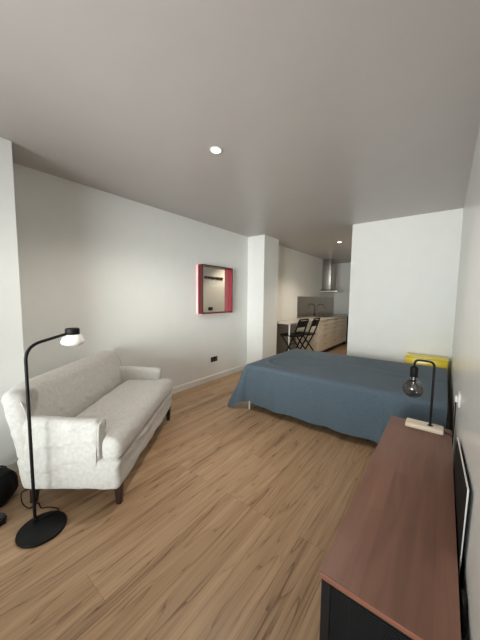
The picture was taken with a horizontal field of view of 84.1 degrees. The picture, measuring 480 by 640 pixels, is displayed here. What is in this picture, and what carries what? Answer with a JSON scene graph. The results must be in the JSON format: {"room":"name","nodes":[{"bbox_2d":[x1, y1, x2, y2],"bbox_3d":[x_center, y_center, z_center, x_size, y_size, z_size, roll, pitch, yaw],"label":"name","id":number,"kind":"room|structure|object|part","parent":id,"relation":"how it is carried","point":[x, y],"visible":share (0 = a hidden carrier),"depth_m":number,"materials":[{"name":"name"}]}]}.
{"room":"studio apartment","nodes":[
{"label":"studio apartment","id":0,"kind":"room"},
{"bbox_2d":[0,137,24,464],"bbox_3d":[-2.810,0.008,1.031,0.518,2.500,2.998,4,6,37],"label":"wall","id":1,"kind":"structure","parent":0,"point":[12,373],"depth_m":1.99,"materials":[{"name":"paint"}]},
{"bbox_2d":[13,163,247,386],"bbox_3d":[-1.895,-0.111,2.540,0.120,2.500,6.512,4,6,37],"label":"wall","id":2,"kind":"structure","parent":0,"point":[118,270],"depth_m":3.07,"materials":[{"name":"paint"}]},
{"bbox_2d":[171,364,246,393],"bbox_3d":[-0.939,1.001,3.785,0.014,0.095,3.515,4,6,37],"label":"baseboard","id":3,"kind":"structure","parent":2,"relation":"attached to","point":[182,387],"depth_m":4.27,"materials":[{"name":"white"}]},
{"bbox_2d":[197,264,232,313],"bbox_3d":[-0.389,-0.482,4.269,0.117,0.744,0.714,4,6,37],"label":"wall mirror","id":4,"kind":"object","parent":2,"relation":"attached to","point":[214,283],"visible":1,"depth_m":4.27,"materials":[{"name":"red plastic"},{"name":"mirror glass"}]},
{"bbox_2d":[203,266,227,312],"bbox_3d":[-0.410,-0.484,4.289,0.006,0.712,0.676,4,6,37],"label":"mirror glass","id":5,"kind":"object","parent":4,"relation":"attached to","point":[215,280],"depth_m":4.30,"materials":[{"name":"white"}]},
{"bbox_2d":[247,235,278,363],"bbox_3d":[0.394,-0.312,5.206,0.482,2.500,0.516,4,6,37],"label":"column","id":6,"kind":"structure","parent":2,"relation":"attached to","point":[263,250],"depth_m":4.98,"materials":[{"name":"paint"}]},
{"bbox_2d":[0,344,446,639],"bbox_3d":[0.766,1.142,3.484,3.498,0.100,11.500,4,6,37],"label":"floor","id":7,"kind":"structure","parent":0,"point":[225,524],"depth_m":1.52,"materials":[{"name":"brown wood"}]},
{"bbox_2d":[0,512,6,525],"bbox_3d":[-1.541,1.190,1.542,0.280,0.085,0.100,-3,6,-37],"label":"shoe","id":8,"kind":"object","parent":7,"relation":"on","point":[3,517],"visible":1,"depth_m":1.60,"materials":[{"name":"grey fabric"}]},
{"bbox_2d":[0,465,18,506],"bbox_3d":[-1.684,1.108,1.745,0.340,0.212,0.262,0,5,-12],"label":"bag","id":9,"kind":"object","parent":7,"relation":"on","point":[9,483],"visible":1,"depth_m":1.75,"materials":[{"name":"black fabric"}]},
{"bbox_2d":[15,328,84,548],"bbox_3d":[-1.213,0.642,1.685,0.536,1.164,0.444,4,6,37],"label":"floor lamp","id":10,"kind":"object","parent":7,"relation":"on","point":[39,530],"visible":0.94,"depth_m":1.57,"materials":[{"name":"black metal"}]},
{"bbox_3d":[-1.295,1.191,1.782,0.355,0.051,0.232,4,6,37],"label":"power cord","id":11,"kind":"part","parent":10,"relation":"part of","materials":[{"name":"black plastic"}]},
{"bbox_3d":[-1.104,0.130,1.755,0.139,0.074,0.139,4,6,37],"label":"lamp shade","id":12,"kind":"part","parent":10,"relation":"part of","materials":[{"name":"white"}]},
{"bbox_2d":[1,350,172,503],"bbox_3d":[-1.127,0.770,2.342,0.755,0.795,1.365,1,5,0],"label":"sofa","id":13,"kind":"object","parent":7,"relation":"on","point":[93,416],"visible":0.98,"depth_m":1.78,"materials":[{"name":"fabric"}]},
{"bbox_3d":[-1.364,1.138,1.771,0.058,0.154,0.048,1,5,0],"label":"leg","id":14,"kind":"part","parent":13,"relation":"part of","materials":[{"name":"brown wood"}]},
{"bbox_3d":[-1.387,0.676,2.329,0.232,0.610,1.354,1,5,0],"label":"backrest","id":15,"kind":"part","parent":13,"relation":"part of","materials":[{"name":"fabric"}]},
{"bbox_3d":[-1.132,0.810,1.714,0.501,0.382,0.105,1,5,0],"label":"armrest","id":16,"kind":"part","parent":13,"relation":"part of","materials":[{"name":"fabric"}]},
{"bbox_3d":[-0.804,1.144,1.770,0.048,0.154,0.048,1,5,0],"label":"leg","id":17,"kind":"part","parent":13,"relation":"part of","materials":[{"name":"brown wood"}]},
{"bbox_2d":[76,378,172,458],"bbox_3d":[-1.000,0.763,2.343,0.502,0.175,1.332,1,5,0],"label":"seat cushion","id":18,"kind":"object","parent":13,"relation":"on","point":[128,410],"depth_m":2.04,"materials":[{"name":"fabric"}]},
{"bbox_3d":[-1.129,0.703,2.970,0.501,0.382,0.103,1,5,0],"label":"armrest","id":19,"kind":"part","parent":13,"relation":"part of","materials":[{"name":"fabric"}]},
{"bbox_3d":[-0.801,1.042,2.970,0.048,0.154,0.048,1,5,0],"label":"leg","id":20,"kind":"part","parent":13,"relation":"part of","materials":[{"name":"brown wood"}]},
{"bbox_2d":[276,318,312,354],"bbox_3d":[1.186,0.447,5.955,0.464,0.876,1.199,4,6,37],"label":"bar table","id":21,"kind":"object","parent":7,"relation":"on","point":[289,325],"visible":0.44,"depth_m":5.96,"materials":[{"name":"laminate"}]},
{"bbox_3d":[1.014,0.451,6.094,0.024,0.840,1.170,4,6,37],"label":"support panel","id":22,"kind":"part","parent":21,"relation":"part of","materials":[{"name":"grey"}]},
{"bbox_2d":[280,318,308,351],"bbox_3d":[1.131,0.448,5.467,0.522,0.975,0.413,5,6,41],"label":"bar stool","id":23,"kind":"object","parent":7,"relation":"on","point":[300,324],"visible":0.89,"depth_m":5.37,"materials":[{"name":"black metal"}]},
{"bbox_3d":[1.143,0.626,5.470,0.485,0.619,0.360,5,6,41],"label":"frame","id":24,"kind":"part","parent":23,"relation":"part of","materials":[{"name":"black plastic"}]},
{"bbox_3d":[1.081,0.309,5.501,0.385,0.045,0.356,5,6,41],"label":"seat","id":25,"kind":"part","parent":23,"relation":"part of","materials":[{"name":"black plastic"}]},
{"bbox_3d":[1.267,0.079,5.318,0.082,0.140,0.376,5,6,41],"label":"backrest","id":26,"kind":"part","parent":23,"relation":"part of","materials":[{"name":"black plastic"}]},
{"bbox_2d":[296,321,319,350],"bbox_3d":[1.613,0.429,6.402,0.593,0.846,0.029,4,6,37],"label":"end panel","id":27,"kind":"object","parent":7,"relation":"on","point":[314,342],"visible":0.26,"depth_m":6.32,"materials":[{"name":"brown wood"}]},
{"bbox_2d":[296,317,319,350],"bbox_3d":[1.458,0.428,5.743,0.522,0.975,0.413,4,6,34],"label":"bar stool","id":28,"kind":"object","parent":7,"relation":"on","point":[315,322],"visible":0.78,"depth_m":5.65,"materials":[{"name":"black metal"}]},
{"bbox_3d":[1.471,0.606,5.748,0.485,0.619,0.360,4,6,34],"label":"frame","id":29,"kind":"part","parent":28,"relation":"part of","materials":[{"name":"black plastic"}]},
{"bbox_3d":[1.403,0.290,5.771,0.385,0.045,0.356,4,6,34],"label":"seat","id":30,"kind":"part","parent":28,"relation":"part of","materials":[{"name":"black plastic"}]},
{"bbox_3d":[1.607,0.057,5.611,0.082,0.140,0.376,4,6,34],"label":"backrest","id":31,"kind":"part","parent":28,"relation":"part of","materials":[{"name":"black plastic"}]},
{"bbox_2d":[319,319,329,351],"bbox_3d":[1.854,0.407,6.692,0.620,0.846,0.721,4,6,37],"label":"drawer unit","id":32,"kind":"object","parent":7,"relation":"on","point":[324,332],"visible":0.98,"depth_m":6.50,"materials":[{"name":"brown wood"}]},
{"bbox_2d":[297,314,348,320],"bbox_3d":[2.467,-0.091,7.455,0.606,0.030,2.799,4,6,37],"label":"countertop","id":33,"kind":"structure","parent":32,"relation":"on","point":[346,315],"depth_m":6.93,"materials":[{"name":"laminate"}]},
{"bbox_3d":[2.067,0.640,6.545,0.022,0.186,0.719,4,6,37],"label":"drawer","id":34,"kind":"part","parent":32,"relation":"part of","materials":[{"name":"brown wood"}]},
{"bbox_3d":[2.069,0.451,6.529,0.022,0.186,0.719,4,6,37],"label":"drawer","id":35,"kind":"part","parent":32,"relation":"part of","materials":[{"name":"brown wood"}]},
{"bbox_3d":[2.071,0.287,6.515,0.022,0.136,0.719,4,6,37],"label":"drawer","id":36,"kind":"part","parent":32,"relation":"part of","materials":[{"name":"brown wood"}]},
{"bbox_3d":[2.072,0.165,6.505,0.022,0.101,0.719,4,6,37],"label":"drawer","id":37,"kind":"part","parent":32,"relation":"part of","materials":[{"name":"brown wood"}]},
{"bbox_3d":[2.073,0.060,6.496,0.022,0.101,0.719,4,6,37],"label":"drawer","id":38,"kind":"part","parent":32,"relation":"part of","materials":[{"name":"brown wood"}]},
{"bbox_2d":[326,318,338,351],"bbox_3d":[2.295,0.363,7.263,0.620,0.846,0.721,4,6,37],"label":"drawer unit","id":39,"kind":"object","parent":7,"relation":"on","point":[334,323],"visible":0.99,"depth_m":7.07,"materials":[{"name":"brown wood"}]},
{"bbox_3d":[2.508,0.597,7.116,0.022,0.186,0.719,4,6,37],"label":"drawer","id":40,"kind":"part","parent":39,"relation":"part of","materials":[{"name":"brown wood"}]},
{"bbox_3d":[2.510,0.407,7.100,0.022,0.186,0.719,4,6,37],"label":"drawer","id":41,"kind":"part","parent":39,"relation":"part of","materials":[{"name":"brown wood"}]},
{"bbox_3d":[2.512,0.243,7.086,0.022,0.136,0.719,4,6,37],"label":"drawer","id":42,"kind":"part","parent":39,"relation":"part of","materials":[{"name":"brown wood"}]},
{"bbox_3d":[2.513,0.121,7.076,0.022,0.101,0.719,4,6,37],"label":"drawer","id":43,"kind":"part","parent":39,"relation":"part of","materials":[{"name":"brown wood"}]},
{"bbox_3d":[2.514,0.016,7.067,0.022,0.101,0.719,4,6,37],"label":"drawer","id":44,"kind":"part","parent":39,"relation":"part of","materials":[{"name":"brown wood"}]},
{"bbox_2d":[336,317,346,346],"bbox_3d":[2.737,0.319,7.834,0.620,0.846,0.721,4,6,37],"label":"drawer unit","id":45,"kind":"object","parent":7,"relation":"on","point":[343,320],"visible":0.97,"depth_m":7.64,"materials":[{"name":"brown wood"}]},
{"bbox_3d":[2.950,0.553,7.687,0.022,0.186,0.719,4,6,37],"label":"drawer","id":46,"kind":"part","parent":45,"relation":"part of","materials":[{"name":"brown wood"}]},
{"bbox_3d":[2.952,0.363,7.671,0.022,0.186,0.719,4,6,37],"label":"drawer","id":47,"kind":"part","parent":45,"relation":"part of","materials":[{"name":"brown wood"}]},
{"bbox_3d":[2.954,0.199,7.657,0.022,0.136,0.719,4,6,37],"label":"drawer","id":48,"kind":"part","parent":45,"relation":"part of","materials":[{"name":"brown wood"}]},
{"bbox_2d":[343,316,348,343],"bbox_3d":[3.144,0.280,8.355,0.628,0.845,0.595,4,6,37],"label":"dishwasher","id":49,"kind":"object","parent":7,"relation":"on","point":[344,342],"visible":0.18,"depth_m":8.01,"materials":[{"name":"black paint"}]},
{"bbox_3d":[3.357,0.248,8.188,0.022,0.741,0.593,4,6,37],"label":"door","id":50,"kind":"part","parent":49,"relation":"part of","materials":[{"name":"white paint"}]},
{"bbox_2d":[319,416,460,639],"bbox_3d":[0.835,1.024,1.343,0.356,0.500,1.454,4,6,37],"label":"sideboard","id":51,"kind":"object","parent":7,"relation":"on","point":[389,570],"visible":1,"depth_m":0.92,"materials":[{"name":"brown wood"}]},
{"bbox_3d":[0.406,1.027,0.784,0.284,0.332,0.008,4,6,37],"label":"slatted panel","id":52,"kind":"part","parent":51,"relation":"part of","materials":[{"name":"black wood"}]},
{"bbox_2d":[402,359,451,436],"bbox_3d":[1.265,0.529,1.792,0.301,0.520,0.128,4,6,37],"label":"table lamp","id":53,"kind":"object","parent":51,"relation":"on","point":[413,388],"visible":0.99,"depth_m":1.79,"materials":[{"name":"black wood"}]},
{"bbox_3d":[1.197,0.462,1.839,0.128,0.147,0.128,4,6,37],"label":"bulb","id":54,"kind":"part","parent":53,"relation":"part of","materials":[{"name":"clear glass"}]},
{"bbox_2d":[410,366,417,377],"bbox_3d":[1.198,0.354,1.830,0.047,0.076,0.047,4,6,37],"label":"bulb socket","id":55,"kind":"object","parent":53,"relation":"attached to","point":[413,369],"depth_m":1.81,"materials":[{"name":"black metal"}]},
{"bbox_2d":[405,352,448,374],"bbox_3d":[2.428,0.788,3.490,0.460,0.640,0.258,4,6,37],"label":"nightstand","id":56,"kind":"object","parent":7,"relation":"on","point":[440,361],"visible":0.33,"depth_m":3.39,"materials":[{"name":"yellow wood"}]},
{"bbox_3d":[2.364,0.633,3.384,0.410,0.235,0.013,4,6,37],"label":"drawer","id":57,"kind":"part","parent":56,"relation":"part of","materials":[{"name":"yellow wood"}]},
{"bbox_2d":[453,437,468,580],"bbox_3d":[0.970,0.888,1.201,0.010,0.757,0.827,4,6,37],"label":"leaning board","id":58,"kind":"object","parent":7,"relation":"on","point":[461,488],"visible":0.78,"depth_m":0.99,"materials":[{"name":"black"}]},
{"bbox_3d":[1.265,0.842,3.247,1.946,0.548,1.368,4,6,37],"label":"bed","id":59,"kind":"object","parent":7,"relation":"on","visible":0,"materials":[{"name":"white painted metal"}]},
{"bbox_2d":[227,348,447,443],"bbox_3d":[1.185,0.816,3.267,2.191,0.572,1.699,4,6,37],"label":"bedspread","id":60,"kind":"object","parent":59,"relation":"on","point":[345,394],"visible":0.97,"depth_m":2.76,"materials":[{"name":"blue fabric"}]},
{"bbox_2d":[0,0,479,263],"bbox_3d":[0.793,-1.448,3.264,3.498,0.100,11.500,4,6,37],"label":"ceiling","id":61,"kind":"structure","parent":0,"point":[326,117],"depth_m":1.56,"materials":[{"name":"paint"}]},
{"bbox_2d":[210,147,221,153],"bbox_3d":[-0.184,-1.300,2.041,0.096,0.008,0.096,4,6,37],"label":"recessed light","id":62,"kind":"object","parent":61,"relation":"in","point":[216,150],"visible":1,"depth_m":2.03,"materials":[{"name":"white plastic"}]},
{"bbox_2d":[277,245,335,320],"bbox_3d":[1.723,-0.462,7.134,0.226,2.500,4.171,4,6,37],"label":"wall","id":63,"kind":"structure","parent":0,"point":[299,273],"depth_m":6.40,"materials":[{"name":"paint"}]},
{"bbox_2d":[297,296,333,317],"bbox_3d":[2.230,-0.393,7.610,0.006,0.538,2.690,4,6,37],"label":"backsplash","id":64,"kind":"structure","parent":63,"relation":"attached to","point":[306,306],"depth_m":7.35,"materials":[{"name":"grey tile"}]},
{"bbox_2d":[319,259,343,291],"bbox_3d":[2.672,-1.280,7.688,0.504,0.944,0.600,4,6,37],"label":"extractor hood","id":65,"kind":"object","parent":63,"relation":"attached to","point":[328,264],"visible":0.99,"depth_m":7.65,"materials":[{"name":"silver metal"}]},
{"bbox_2d":[334,263,350,313],"bbox_3d":[3.698,-0.541,8.306,1.920,2.500,0.100,4,6,37],"label":"wall","id":66,"kind":"structure","parent":0,"point":[343,270],"depth_m":8.53,"materials":[{"name":"paint"}]},
{"bbox_2d":[347,208,462,396],"bbox_3d":[3.628,-0.303,5.492,1.418,2.500,4.460,4,6,37],"label":"wall partition","id":67,"kind":"structure","parent":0,"point":[404,273],"depth_m":3.69,"materials":[{"name":"paint"}]},
{"bbox_2d":[448,126,479,639],"bbox_3d":[0.723,0.075,0.675,0.120,2.500,6.740,4,6,37],"label":"wall","id":68,"kind":"structure","parent":0,"point":[465,361],"depth_m":1.25,"materials":[{"name":"paint"}]},
{"bbox_2d":[447,400,448,429],"bbox_3d":[0.657,1.270,0.818,0.014,0.095,6.740,4,6,37],"label":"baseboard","id":69,"kind":"structure","parent":68,"relation":"attached to","point":[448,400],"depth_m":2.94,"materials":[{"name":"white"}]},
{"bbox_2d":[452,395,457,447],"bbox_3d":[1.335,0.766,1.671,0.012,0.618,0.109,4,6,37],"label":"plug","id":70,"kind":"object","parent":68,"relation":"attached to","point":[456,396],"visible":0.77,"depth_m":1.64,"materials":[{"name":"white plastic"}]},
{"bbox_3d":[1.339,0.782,1.677,0.010,0.586,0.097,4,6,39],"label":"cord","id":71,"kind":"part","parent":70,"relation":"part of","materials":[{"name":"black plastic"}]},
{"bbox_2d":[457,391,460,407],"bbox_3d":[1.325,0.479,1.609,0.013,0.080,0.075,4,6,37],"label":"power outlet","id":72,"kind":"object","parent":68,"relation":"attached to","point":[459,392],"visible":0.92,"depth_m":1.58,"materials":[{"name":"white plastic"}]},
{"bbox_2d":[459,587,467,639],"bbox_3d":[0.646,0.949,0.777,0.013,0.241,0.311,4,6,37],"label":"cable","id":73,"kind":"object","parent":68,"relation":"attached to","point":[462,597],"visible":0.77,"depth_m":0.77,"materials":[{"name":"black plastic"}]},
{"bbox_3d":[-2.639,0.186,-1.048,3.338,2.500,0.100,4,6,37],"label":"wall window","id":74,"kind":"structure","parent":0,"visible":0},
{"bbox_2d":[1,458,18,471],"bbox_3d":[-2.612,1.222,0.971,0.014,0.095,2.998,4,6,37],"label":"baseboard","id":75,"kind":"structure","parent":74,"relation":"attached to","point":[12,465],"depth_m":2.06,"materials":[{"name":"white wood"}]}
]}

